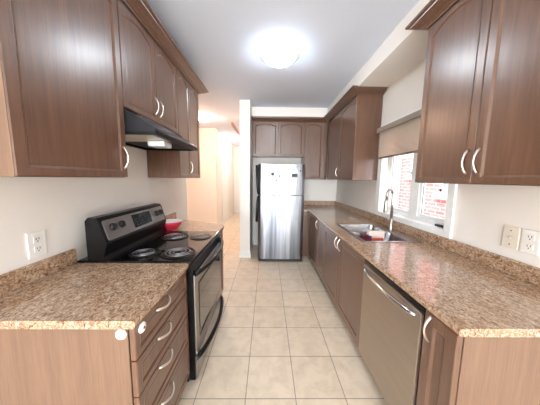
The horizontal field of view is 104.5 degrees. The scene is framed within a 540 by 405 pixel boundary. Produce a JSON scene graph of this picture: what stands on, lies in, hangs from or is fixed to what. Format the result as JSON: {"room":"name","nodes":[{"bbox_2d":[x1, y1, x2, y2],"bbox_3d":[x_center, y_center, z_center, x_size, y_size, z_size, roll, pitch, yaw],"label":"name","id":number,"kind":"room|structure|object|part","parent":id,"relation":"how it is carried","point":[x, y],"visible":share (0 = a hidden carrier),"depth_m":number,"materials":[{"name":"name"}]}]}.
{"room":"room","nodes":[
{"label":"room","id":0,"kind":"room"},
{"bbox_2d":[0,146,187,274],"bbox_3d":[-1.327,-0.111,1.406,0.120,2.770,3.650,1,7,-1],"label":"wall","id":1,"kind":"structure","parent":0,"point":[58,206],"depth_m":1.31,"materials":[{"name":"white paint"}]},
{"bbox_2d":[25,230,46,258],"bbox_3d":[-1.262,0.225,1.133,0.011,0.138,0.092,1,7,-1],"label":"wall outlet","id":2,"kind":"object","parent":1,"relation":"attached to","point":[36,241],"visible":1,"depth_m":1.12,"materials":[{"name":"white plastic"}]},
{"bbox_2d":[33,235,41,242],"bbox_3d":[-1.258,0.199,1.130,0.002,0.034,0.038,1,7,-1],"label":"socket","id":3,"kind":"object","parent":2,"relation":"attached to","point":[36,238],"depth_m":1.13,"materials":[{"name":"white plastic"}]},
{"bbox_2d":[34,245,42,252],"bbox_3d":[-1.258,0.251,1.136,0.002,0.034,0.038,1,7,-1],"label":"socket","id":4,"kind":"object","parent":2,"relation":"attached to","point":[37,248],"depth_m":1.14,"materials":[{"name":"white plastic"}]},
{"bbox_2d":[0,249,76,295],"bbox_3d":[-1.255,0.375,1.074,0.022,0.094,0.558,1,7,-1],"label":"backsplash","id":5,"kind":"structure","parent":1,"relation":"attached to","point":[10,281],"depth_m":1.11,"materials":[{"name":"stone"}]},
{"bbox_2d":[0,0,128,177],"bbox_3d":[-1.066,-0.699,0.995,0.374,1.147,0.616,1,7,-1],"label":"upper cabinet","id":6,"kind":"object","parent":1,"relation":"attached to","point":[62,111],"visible":1,"depth_m":0.92,"materials":[{"name":"brown wood"}]},
{"bbox_3d":[-1.083,-0.665,0.698,0.333,1.147,0.019,1,7,-1],"label":"panel","id":7,"kind":"part","parent":6,"relation":"part of","materials":[{"name":"brown wood"}]},
{"bbox_3d":[-0.907,-0.282,1.318,0.040,0.145,0.014,1,7,-1],"label":"handle","id":8,"kind":"part","parent":6,"relation":"part of","materials":[{"name":"silver metal"}]},
{"bbox_2d":[116,0,177,133],"bbox_3d":[-1.072,-1.002,1.683,0.374,0.702,0.819,1,7,-1],"label":"upper cabinet","id":9,"kind":"object","parent":1,"relation":"attached to","point":[148,75],"visible":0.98,"depth_m":1.55,"materials":[{"name":"brown wood"}]},
{"bbox_3d":[-0.931,-0.947,1.486,0.022,0.635,0.405,1,7,-1],"label":"door","id":10,"kind":"part","parent":9,"relation":"part of","materials":[{"name":"brown wood"}]},
{"bbox_3d":[-0.907,-0.771,1.675,0.040,0.145,0.014,1,7,-1],"label":"handle","id":11,"kind":"part","parent":9,"relation":"part of","materials":[{"name":"silver metal"}]},
{"bbox_3d":[-0.935,-0.993,1.892,0.022,0.635,0.405,1,7,-1],"label":"door","id":12,"kind":"part","parent":9,"relation":"part of","materials":[{"name":"brown wood"}]},
{"bbox_2d":[123,108,197,150],"bbox_3d":[-0.999,-0.550,1.736,0.528,0.198,0.808,1,7,-1],"label":"range hood","id":13,"kind":"object","parent":1,"relation":"attached to","point":[142,133],"visible":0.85,"depth_m":1.55,"materials":[{"name":"black metal"}]},
{"bbox_2d":[122,0,208,93],"bbox_3d":[-1.034,-1.328,1.669,0.442,0.070,2.310,1,7,-1],"label":"crown molding","id":14,"kind":"structure","parent":1,"relation":"attached to","point":[141,9],"depth_m":1.69,"materials":[{"name":"brown wood"}]},
{"bbox_2d":[165,212,175,218],"bbox_3d":[-1.272,0.212,2.494,0.022,0.094,0.673,1,7,-1],"label":"backsplash","id":15,"kind":"structure","parent":1,"relation":"attached to","point":[173,215],"depth_m":2.68,"materials":[{"name":"laminate"}]},
{"bbox_2d":[146,66,199,177],"bbox_3d":[-1.083,-0.865,2.445,0.374,1.147,0.660,1,7,-1],"label":"upper cabinet","id":16,"kind":"object","parent":1,"relation":"attached to","point":[160,164],"visible":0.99,"depth_m":2.26,"materials":[{"name":"brown wood"}]},
{"bbox_3d":[-0.943,-0.814,2.287,0.022,1.080,0.325,1,7,-1],"label":"door","id":17,"kind":"part","parent":16,"relation":"part of","materials":[{"name":"brown wood"}]},
{"bbox_3d":[-0.947,-0.852,2.614,0.022,1.080,0.325,1,7,-1],"label":"door","id":18,"kind":"part","parent":16,"relation":"part of","materials":[{"name":"brown wood"}]},
{"bbox_2d":[186,128,212,222],"bbox_3d":[-2.335,-0.625,5.799,1.470,2.770,0.120,1,7,-1],"label":"wall","id":19,"kind":"structure","parent":0,"point":[199,190],"depth_m":5.77,"materials":[{"name":"white paint"}]},
{"bbox_2d":[211,128,233,223],"bbox_3d":[-1.557,-0.780,7.240,0.120,2.770,3.000,1,7,-1],"label":"wall","id":20,"kind":"structure","parent":0,"point":[220,145],"depth_m":6.13,"materials":[{"name":"white paint"}]},
{"bbox_2d":[221,154,228,223],"bbox_3d":[-1.487,-0.450,6.957,0.020,2.180,0.960,1,7,-1],"label":"trim","id":21,"kind":"structure","parent":20,"relation":"attached to","point":[222,155],"depth_m":6.54,"materials":[{"name":"white wood"}]},
{"bbox_2d":[223,158,227,219],"bbox_3d":[-1.492,-0.413,6.961,0.012,2.085,0.790,1,7,-1],"label":"door","id":22,"kind":"structure","parent":20,"relation":"in","point":[225,177],"depth_m":6.96,"materials":[{"name":"white wood"}]},
{"bbox_2d":[219,210,239,223],"bbox_3d":[-1.121,0.544,7.390,0.905,0.115,3.053,1,7,2],"label":"baseboard","id":23,"kind":"structure","parent":20,"relation":"attached to","point":[233,211],"depth_m":7.99,"materials":[{"name":"white wood"}]},
{"bbox_2d":[233,146,239,209],"bbox_3d":[-1.056,-0.952,8.797,0.920,2.770,0.120,1,7,-1],"label":"wall","id":24,"kind":"structure","parent":0,"point":[236,148],"depth_m":8.72,"materials":[{"name":"white paint"}]},
{"bbox_2d":[239,100,252,250],"bbox_3d":[-0.476,-0.662,6.321,0.180,2.770,5.280,1,7,-1],"label":"wall","id":25,"kind":"structure","parent":0,"point":[245,109],"depth_m":3.71,"materials":[{"name":"white paint"}]},
{"bbox_2d":[239,241,252,257],"bbox_3d":[-0.491,0.669,6.365,0.208,0.115,5.094,1,7,-1],"label":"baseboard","id":26,"kind":"structure","parent":25,"relation":"attached to","point":[242,254],"depth_m":3.84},
{"bbox_2d":[178,213,386,404],"bbox_3d":[-0.749,1.285,1.889,4.780,0.100,14.720,1,7,-1],"label":"floor","id":27,"kind":"structure","parent":0,"point":[280,337],"depth_m":1.84,"materials":[{"name":"tile"}]},
{"bbox_2d":[0,271,189,404],"bbox_3d":[-0.889,0.887,1.139,0.764,0.858,0.538,1,7,-1],"label":"base cabinet","id":28,"kind":"object","parent":27,"relation":"on","point":[38,366],"visible":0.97,"depth_m":0.85,"materials":[{"name":"brown wood"}]},
{"bbox_3d":[-0.919,0.916,0.879,0.698,0.858,0.017,1,7,-1],"label":"panel","id":29,"kind":"part","parent":28,"relation":"part of","materials":[{"name":"brown wood"}]},
{"bbox_2d":[0,249,188,328],"bbox_3d":[-0.897,0.396,1.080,0.739,0.129,0.558,1,7,-1],"label":"countertop","id":30,"kind":"structure","parent":28,"relation":"on","point":[57,291],"depth_m":1.00,"materials":[{"name":"stone"}]},
{"bbox_2d":[115,329,126,339],"bbox_3d":[-0.589,0.522,0.823,0.044,0.044,0.012,1,7,-1],"label":"safety latch","id":31,"kind":"object","parent":28,"relation":"attached to","point":[120,334],"visible":1,"depth_m":0.82,"materials":[{"name":"white plastic"}]},
{"bbox_2d":[138,321,145,333],"bbox_3d":[-0.530,0.522,0.874,0.012,0.044,0.044,1,7,-1],"label":"safety latch","id":32,"kind":"object","parent":28,"relation":"attached to","point":[142,327],"visible":1,"depth_m":0.86,"materials":[{"name":"white plastic"}]},
{"bbox_3d":[-0.551,0.539,1.102,0.022,0.142,0.536,1,7,-1],"label":"drawer","id":33,"kind":"part","parent":28,"relation":"part of","materials":[{"name":"brown wood"}]},
{"bbox_3d":[-0.553,0.693,1.119,0.022,0.159,0.536,1,7,-1],"label":"drawer","id":34,"kind":"part","parent":28,"relation":"part of","materials":[{"name":"brown wood"}]},
{"bbox_3d":[-0.555,0.867,1.139,0.022,0.181,0.536,1,7,-1],"label":"drawer","id":35,"kind":"part","parent":28,"relation":"part of","materials":[{"name":"brown wood"}]},
{"bbox_3d":[-0.522,0.505,1.043,0.040,0.022,0.131,1,7,-1],"label":"handle","id":36,"kind":"part","parent":28,"relation":"part of","materials":[{"name":"silver metal"}]},
{"bbox_3d":[-0.524,0.652,1.060,0.040,0.022,0.131,1,7,-1],"label":"handle","id":37,"kind":"part","parent":28,"relation":"part of","materials":[{"name":"silver metal"}]},
{"bbox_3d":[-0.526,0.803,1.077,0.040,0.022,0.131,1,7,-1],"label":"handle","id":38,"kind":"part","parent":28,"relation":"part of","materials":[{"name":"silver metal"}]},
{"bbox_3d":[-0.528,1.004,1.100,0.040,0.022,0.131,1,7,-1],"label":"handle","id":39,"kind":"part","parent":28,"relation":"part of","materials":[{"name":"silver metal"}]},
{"bbox_3d":[-0.558,1.087,1.165,0.022,0.252,0.536,1,7,-1],"label":"drawer","id":40,"kind":"part","parent":28,"relation":"part of","materials":[{"name":"brown wood"}]},
{"bbox_2d":[77,203,223,381],"bbox_3d":[-0.852,0.646,1.800,0.838,1.188,0.801,1,7,-1],"label":"electric range","id":41,"kind":"object","parent":27,"relation":"on","point":[139,234],"visible":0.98,"depth_m":1.56,"materials":[{"name":"black metal"}]},
{"bbox_3d":[-1.067,0.166,1.436,0.038,0.053,0.054,1,7,-1],"label":"knob","id":42,"kind":"part","parent":41,"relation":"part of","materials":[{"name":"black plastic"}]},
{"bbox_3d":[-1.068,0.156,1.520,0.038,0.053,0.054,1,7,-1],"label":"knob","id":43,"kind":"part","parent":41,"relation":"part of","materials":[{"name":"black plastic"}]},
{"bbox_3d":[-1.081,0.144,1.741,0.043,0.133,0.759,1,7,-1],"label":"control panel","id":44,"kind":"part","parent":41,"relation":"part of","materials":[{"name":"metal"}]},
{"bbox_3d":[-0.898,0.357,1.499,0.158,0.005,0.148,1,7,-1],"label":"burner","id":45,"kind":"part","parent":41,"relation":"part of","materials":[{"name":"metal"}]},
{"bbox_2d":[77,231,218,264],"bbox_3d":[-0.895,0.350,1.766,0.745,0.022,0.801,1,7,-1],"label":"cooktop","id":46,"kind":"object","parent":41,"relation":"in","point":[188,247],"depth_m":1.59,"materials":[{"name":"black metal"}]},
{"bbox_3d":[-0.873,0.308,1.931,0.192,0.006,0.179,1,7,-1],"label":"burner","id":47,"kind":"part","parent":41,"relation":"part of","materials":[{"name":"metal"}]},
{"bbox_3d":[-0.657,0.358,1.516,0.194,0.006,0.181,1,7,-1],"label":"burner","id":48,"kind":"part","parent":41,"relation":"part of","materials":[{"name":"metal"}]},
{"bbox_3d":[-0.645,0.310,1.938,0.137,0.005,0.147,-5,8,-39],"label":"burner","id":49,"kind":"part","parent":41,"relation":"part of","materials":[{"name":"metal"}]},
{"bbox_3d":[-0.540,0.403,1.776,0.044,0.073,0.789,1,7,-1],"label":"door trim","id":50,"kind":"part","parent":41,"relation":"part of","materials":[{"name":"black metal"}]},
{"bbox_3d":[-0.516,0.733,1.815,0.012,0.584,0.785,1,7,-1],"label":"oven door","id":51,"kind":"part","parent":41,"relation":"part of","materials":[{"name":"metal"}]},
{"bbox_3d":[-0.522,1.118,1.858,0.012,0.175,0.785,1,7,-1],"label":"storage drawer","id":52,"kind":"part","parent":41,"relation":"part of","materials":[{"name":"metal"}]},
{"bbox_3d":[-0.479,0.433,1.781,0.097,0.040,0.797,1,7,-1],"label":"handle","id":53,"kind":"part","parent":41,"relation":"part of","materials":[{"name":"metal"}]},
{"bbox_3d":[-0.493,1.049,1.851,0.097,0.038,0.796,1,7,-1],"label":"handle","id":54,"kind":"part","parent":41,"relation":"part of","materials":[{"name":"metal"}]},
{"bbox_2d":[219,230,223,292],"bbox_3d":[-0.906,0.728,2.529,0.764,0.858,0.600,1,7,-1],"label":"base cabinet","id":55,"kind":"object","parent":27,"relation":"on","point":[221,232],"visible":0.12,"depth_m":2.46,"materials":[{"name":"brown wood"}]},
{"bbox_2d":[165,212,223,233],"bbox_3d":[-0.913,0.232,2.513,0.741,0.129,0.698,1,7,-1],"label":"countertop","id":56,"kind":"structure","parent":55,"relation":"on","point":[186,225],"depth_m":2.42,"materials":[{"name":"stone"}]},
{"bbox_2d":[164,219,182,229],"bbox_3d":[-1.083,0.243,2.285,0.256,0.085,0.256,1,7,-1],"label":"plastic bowl","id":57,"kind":"object","parent":56,"relation":"on","point":[170,224],"visible":0.8,"depth_m":2.24,"materials":[{"name":"red plastic"}]},
{"bbox_2d":[255,164,304,260],"bbox_3d":[0.160,0.166,3.888,0.824,1.692,0.837,1,7,-1],"label":"refrigerator","id":58,"kind":"object","parent":27,"relation":"on","point":[279,216],"visible":1,"depth_m":3.54,"materials":[{"name":"silver metal"}]},
{"bbox_3d":[-0.210,0.109,3.497,0.072,0.445,0.084,1,7,-1],"label":"handle","id":59,"kind":"part","parent":58,"relation":"part of","materials":[{"name":"black ceramic"}]},
{"bbox_3d":[-0.205,-0.375,3.442,0.072,0.479,0.084,1,7,-1],"label":"handle","id":60,"kind":"part","parent":58,"relation":"part of","materials":[{"name":"black plastic"}]},
{"bbox_3d":[0.181,0.429,3.604,0.783,1.110,0.070,1,7,-1],"label":"fridge door","id":61,"kind":"part","parent":58,"relation":"part of","materials":[{"name":"silver metal"}]},
{"bbox_3d":[0.191,-0.386,3.511,0.783,0.509,0.070,1,7,-1],"label":"freezer door","id":62,"kind":"part","parent":58,"relation":"part of","materials":[{"name":"silver metal"}]},
{"bbox_2d":[292,178,296,184],"bbox_3d":[0.407,-0.351,3.482,0.082,0.107,0.002,1,7,-1],"label":"paper note","id":63,"kind":"object","parent":58,"relation":"attached to","point":[294,180],"visible":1,"depth_m":3.48,"materials":[{"name":"white paper"}]},
{"bbox_2d":[302,212,310,259],"bbox_3d":[1.010,0.565,4.163,0.812,0.858,0.834,1,7,-1],"label":"base cabinet","id":64,"kind":"object","parent":27,"relation":"on","point":[306,214],"visible":0.11,"depth_m":3.90,"materials":[{"name":"brown wood"}]},
{"bbox_2d":[308,213,324,278],"bbox_3d":[1.042,0.668,3.258,0.770,0.859,0.984,1,7,-1],"label":"base cabinet","id":65,"kind":"object","parent":27,"relation":"on","point":[316,228],"visible":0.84,"depth_m":3.13,"materials":[{"name":"brown wood"}]},
{"bbox_3d":[0.704,0.594,3.434,0.022,0.748,0.602,1,7,-1],"label":"door","id":66,"kind":"part","parent":65,"relation":"part of","materials":[{"name":"brown wood"}]},
{"bbox_3d":[0.709,0.650,2.946,0.022,0.748,0.371,1,7,-1],"label":"door","id":67,"kind":"part","parent":65,"relation":"part of","materials":[{"name":"brown wood"}]},
{"bbox_2d":[322,226,365,347],"bbox_3d":[1.055,0.789,2.201,0.770,0.859,1.137,1,7,-1],"label":"base cabinet","id":68,"kind":"object","parent":27,"relation":"on","point":[343,267],"visible":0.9,"depth_m":2.00,"materials":[{"name":"brown wood"}]},
{"bbox_3d":[0.715,0.704,2.474,0.022,0.748,0.562,1,7,-1],"label":"door","id":69,"kind":"part","parent":68,"relation":"part of","materials":[{"name":"brown wood"}]},
{"bbox_3d":[0.722,0.768,1.909,0.022,0.748,0.564,1,7,-1],"label":"door","id":70,"kind":"part","parent":68,"relation":"part of","materials":[{"name":"brown wood"}]},
{"bbox_2d":[304,201,539,336],"bbox_3d":[1.026,0.239,2.658,0.828,0.129,3.754,1,7,-1],"label":"countertop","id":71,"kind":"structure","parent":68,"relation":"on","point":[473,291],"depth_m":1.21,"materials":[{"name":"stone"}]},
{"bbox_2d":[335,223,423,242],"bbox_3d":[1.097,0.398,2.260,0.548,0.175,0.775,1,7,-1],"label":"sink","id":72,"kind":"object","parent":71,"relation":"in","point":[359,231],"visible":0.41,"depth_m":2.23,"materials":[{"name":"metal"}]},
{"bbox_3d":[1.064,0.377,2.441,0.410,0.175,0.336,1,7,-1],"label":"bowl","id":73,"kind":"part","parent":72,"relation":"part of","materials":[{"name":"metal"}]},
{"bbox_2d":[366,231,383,240],"bbox_3d":[1.075,0.394,2.142,0.159,0.206,0.067,1,7,-1],"label":"pack","id":74,"kind":"object","parent":72,"relation":"in","point":[371,235],"visible":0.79,"depth_m":2.10},
{"bbox_3d":[1.068,0.418,2.078,0.410,0.175,0.335,1,7,-1],"label":"bowl","id":75,"kind":"part","parent":72,"relation":"part of","materials":[{"name":"metal"}]},
{"bbox_2d":[383,189,394,230],"bbox_3d":[1.275,0.083,2.237,0.141,0.460,0.054,-2,7,-23],"label":"faucet","id":76,"kind":"object","parent":71,"relation":"on","point":[385,210],"visible":1,"depth_m":2.23,"materials":[{"name":"silver metal"}]},
{"bbox_3d":[1.274,0.018,2.232,0.117,0.330,0.027,-2,7,-21],"label":"spout","id":77,"kind":"part","parent":76,"relation":"part of","materials":[{"name":"silver metal"}]},
{"bbox_2d":[358,260,425,404],"bbox_3d":[1.033,0.890,1.332,0.740,0.855,0.604,1,7,-1],"label":"dishwasher","id":78,"kind":"object","parent":27,"relation":"on","point":[392,321],"visible":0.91,"depth_m":1.23,"materials":[{"name":"silver metal"}]},
{"bbox_3d":[0.694,0.524,1.287,0.054,0.027,0.541,1,7,-1],"label":"handle","id":79,"kind":"part","parent":78,"relation":"part of","materials":[{"name":"silver metal"}]},
{"bbox_3d":[0.725,0.885,1.026,0.031,0.717,0.004,1,7,-1],"label":"edge trim","id":80,"kind":"part","parent":78,"relation":"part of","materials":[{"name":"silver metal"}]},
{"bbox_2d":[416,309,539,404],"bbox_3d":[1.070,0.933,0.946,0.770,0.858,0.168,1,7,-1],"label":"base cabinet","id":81,"kind":"object","parent":27,"relation":"on","point":[455,369],"visible":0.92,"depth_m":0.84,"materials":[{"name":"brown wood"}]},
{"bbox_3d":[0.708,0.571,0.941,0.040,0.130,0.014,1,7,-1],"label":"handle","id":82,"kind":"part","parent":81,"relation":"part of","materials":[{"name":"silver metal"}]},
{"bbox_3d":[0.733,0.879,0.935,0.022,0.748,0.167,1,7,-1],"label":"door","id":83,"kind":"part","parent":81,"relation":"part of","materials":[{"name":"brown wood"}]},
{"bbox_3d":[1.104,0.942,0.872,0.704,0.858,0.019,1,7,-1],"label":"panel","id":84,"kind":"part","parent":81,"relation":"part of","materials":[{"name":"brown wood"}]},
{"bbox_2d":[147,0,418,145],"bbox_3d":[-0.714,-1.566,1.564,4.780,0.100,14.720,1,7,-1],"label":"ceiling","id":85,"kind":"structure","parent":0,"point":[222,41],"depth_m":2.04,"materials":[{"name":"white paint"}]},
{"bbox_2d":[199,115,209,121],"bbox_3d":[-1.441,-1.821,4.576,0.260,0.094,0.260,1,7,-1],"label":"ceiling light","id":86,"kind":"object","parent":85,"relation":"attached to","point":[203,118],"visible":0.94,"depth_m":4.49,"materials":[{"name":"white"}]},
{"bbox_2d":[231,123,239,135],"bbox_3d":[-0.916,-1.963,5.653,0.045,0.045,1.300,1,7,-1],"label":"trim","id":87,"kind":"structure","parent":85,"relation":"attached to","point":[232,124],"depth_m":5.51,"materials":[{"name":"white wood"}]},
{"bbox_2d":[259,42,299,68],"bbox_3d":[0.099,-1.523,2.203,0.434,0.110,0.434,1,7,-1],"label":"ceiling light","id":88,"kind":"object","parent":85,"relation":"attached to","point":[274,54],"visible":1,"depth_m":2.11,"materials":[{"name":"white glass"}]},
{"bbox_3d":[0.099,-1.503,2.205,0.336,0.069,0.336,1,7,-1],"label":"lamp shade","id":89,"kind":"part","parent":88,"relation":"part of","materials":[{"name":"white glass"}]},
{"bbox_2d":[253,124,336,239],"bbox_3d":[0.530,-0.445,4.525,1.790,2.770,0.120,1,7,-1],"label":"wall","id":90,"kind":"structure","parent":0,"point":[314,189],"depth_m":4.48,"materials":[{"name":"white paint"}]},
{"bbox_2d":[252,121,303,157],"bbox_3d":[0.154,-1.271,4.193,1.005,0.707,0.337,1,7,-1],"label":"upper cabinet","id":91,"kind":"object","parent":90,"relation":"attached to","point":[269,139],"visible":0.99,"depth_m":4.04,"materials":[{"name":"brown wood"}]},
{"bbox_3d":[-0.087,-1.225,4.037,0.486,0.640,0.022,1,7,-1],"label":"door","id":92,"kind":"part","parent":91,"relation":"part of","materials":[{"name":"brown wood"}]},
{"bbox_3d":[0.408,-1.220,4.044,0.496,0.640,0.022,1,7,-1],"label":"door","id":93,"kind":"part","parent":91,"relation":"part of","materials":[{"name":"brown wood"}]},
{"bbox_2d":[301,122,327,179],"bbox_3d":[0.886,-1.044,4.228,0.460,1.147,0.337,1,7,-1],"label":"upper cabinet","id":94,"kind":"object","parent":90,"relation":"attached to","point":[314,158],"visible":0.94,"depth_m":4.07,"materials":[{"name":"brown wood"}]},
{"bbox_2d":[336,59,539,267],"bbox_3d":[1.584,0.133,-0.419,0.200,2.770,10.100,1,7,-1],"label":"wall","id":95,"kind":"structure","parent":0,"point":[481,213],"depth_m":1.50,"materials":[{"name":"white paint"}]},
{"bbox_2d":[252,85,387,121],"bbox_3d":[0.558,-1.492,3.280,1.784,0.070,1.436,1,7,-1],"label":"crown molding","id":96,"kind":"structure","parent":95,"relation":"attached to","point":[355,90],"depth_m":3.33,"materials":[{"name":"brown wood"}]},
{"bbox_2d":[252,0,429,123],"bbox_3d":[0.576,-1.448,1.895,1.790,0.178,4.880,1,7,-1],"label":"soffit","id":97,"kind":"structure","parent":95,"relation":"attached to","point":[403,50],"depth_m":2.11,"materials":[{"name":"white paint"}]},
{"bbox_2d":[327,95,382,179],"bbox_3d":[1.256,-0.944,3.385,0.374,1.147,1.290,1,7,-1],"label":"upper cabinet","id":98,"kind":"object","parent":95,"relation":"attached to","point":[353,139],"visible":0.99,"depth_m":2.80,"materials":[{"name":"brown wood"}]},
{"bbox_3d":[1.113,-0.944,3.644,0.022,1.080,0.651,1,7,-1],"label":"door","id":99,"kind":"part","parent":98,"relation":"part of","materials":[{"name":"brown wood"}]},
{"bbox_3d":[1.121,-0.874,3.033,0.022,1.080,0.572,1,7,-1],"label":"door","id":100,"kind":"part","parent":98,"relation":"part of","materials":[{"name":"brown wood"}]},
{"bbox_2d":[375,107,457,238],"bbox_3d":[1.512,-0.336,2.199,0.146,1.185,1.180,1,7,-1],"label":"window","id":101,"kind":"structure","parent":95,"relation":"in","point":[414,217],"depth_m":2.19,"materials":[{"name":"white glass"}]},
{"bbox_2d":[377,109,420,158],"bbox_3d":[1.413,-0.694,2.160,0.058,0.387,1.135,1,7,-1],"label":"window blind","id":102,"kind":"object","parent":101,"relation":"attached to","point":[399,137],"visible":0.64,"depth_m":2.24,"materials":[{"name":"fabric"}]},
{"bbox_3d":[1.411,-0.509,2.171,0.032,0.016,1.085,1,7,-1],"label":"rail","id":103,"kind":"part","parent":102,"relation":"part of","materials":[{"name":"beige fabric"}]},
{"bbox_3d":[1.552,-0.359,2.449,0.036,0.935,0.440,1,7,-1],"label":"sash","id":104,"kind":"part","parent":101,"relation":"part of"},
{"bbox_3d":[1.558,-0.298,1.917,0.036,0.935,0.410,1,7,-1],"label":"sash","id":105,"kind":"part","parent":101,"relation":"part of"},
{"bbox_2d":[304,201,539,286],"bbox_3d":[1.027,0.222,2.656,0.828,0.094,3.754,1,7,-1],"label":"backsplash","id":106,"kind":"structure","parent":95,"relation":"attached to","point":[523,271],"depth_m":1.55,"materials":[{"name":"stone"}]},
{"bbox_2d":[415,0,539,185],"bbox_3d":[1.282,-0.681,1.148,0.374,1.160,0.825,1,7,-1],"label":"upper cabinet","id":107,"kind":"object","parent":95,"relation":"attached to","point":[480,120],"visible":0.99,"depth_m":1.11,"materials":[{"name":"brown wood"}]},
{"bbox_2d":[405,0,457,29],"bbox_3d":[1.254,-1.239,1.137,0.442,0.070,0.931,1,7,-1],"label":"crown molding","id":108,"kind":"structure","parent":107,"relation":"attached to","point":[434,9],"depth_m":1.41,"materials":[{"name":"brown wood"}]},
{"bbox_3d":[1.141,-0.674,1.336,0.022,1.093,0.446,1,7,-1],"label":"door","id":109,"kind":"part","parent":107,"relation":"part of","materials":[{"name":"brown wood"}]},
{"bbox_3d":[1.110,-0.230,1.193,0.040,0.145,0.014,1,7,-1],"label":"handle","id":110,"kind":"part","parent":107,"relation":"part of","materials":[{"name":"silver metal"}]},
{"bbox_3d":[1.111,-0.223,1.128,0.040,0.145,0.014,1,7,-1],"label":"handle","id":111,"kind":"part","parent":107,"relation":"part of","materials":[{"name":"silver metal"}]},
{"bbox_3d":[1.146,-0.627,0.926,0.022,1.093,0.371,1,7,-1],"label":"door","id":112,"kind":"part","parent":107,"relation":"part of","materials":[{"name":"brown wood"}]},
{"bbox_2d":[501,225,520,249],"bbox_3d":[1.453,0.210,1.264,0.016,0.135,0.084,1,7,-1],"label":"cable jack","id":113,"kind":"object","parent":95,"relation":"attached to","point":[511,235],"visible":1,"depth_m":1.26,"materials":[{"name":"beige plastic"}]},
{"bbox_2d":[519,229,539,255],"bbox_3d":[1.457,0.221,1.170,0.011,0.135,0.084,1,7,-1],"label":"wall outlet","id":114,"kind":"object","parent":95,"relation":"attached to","point":[530,239],"visible":1,"depth_m":1.17,"materials":[{"name":"white plastic"}]},
{"bbox_2d":[524,243,533,249],"bbox_3d":[1.453,0.247,1.173,0.002,0.034,0.038,1,7,-1],"label":"socket","id":115,"kind":"object","parent":114,"relation":"attached to","point":[527,246],"depth_m":1.17,"materials":[{"name":"white plastic"}]},
{"bbox_2d":[526,234,534,240],"bbox_3d":[1.453,0.196,1.167,0.002,0.034,0.038,1,7,-1],"label":"socket","id":116,"kind":"object","parent":114,"relation":"attached to","point":[529,237],"depth_m":1.17,"materials":[{"name":"white plastic"}]},
{"label":"outside","id":117,"kind":"structure","parent":0,"visible":0},
{"bbox_3d":[2.765,1.549,5.243,2.300,0.100,16.000,1,7,-1],"label":"yard","id":118,"kind":"structure","parent":117,"visible":0},
{"bbox_2d":[394,153,447,217],"bbox_3d":[4.034,-1.965,6.618,0.400,6.600,12.500,1,7,-1],"label":"brick house","id":119,"kind":"structure","parent":118,"relation":"on","point":[435,193],"depth_m":5.78,"materials":[{"name":"brick"}]},
{"bbox_3d":[3.884,-0.672,5.506,0.098,0.160,0.900,1,7,-1],"label":"stone sill","id":120,"kind":"part","parent":119,"relation":"part of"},
{"bbox_3d":[3.893,-0.124,4.411,0.098,0.160,1.100,1,7,-1],"label":"stone sill","id":121,"kind":"part","parent":119,"relation":"part of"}
]}

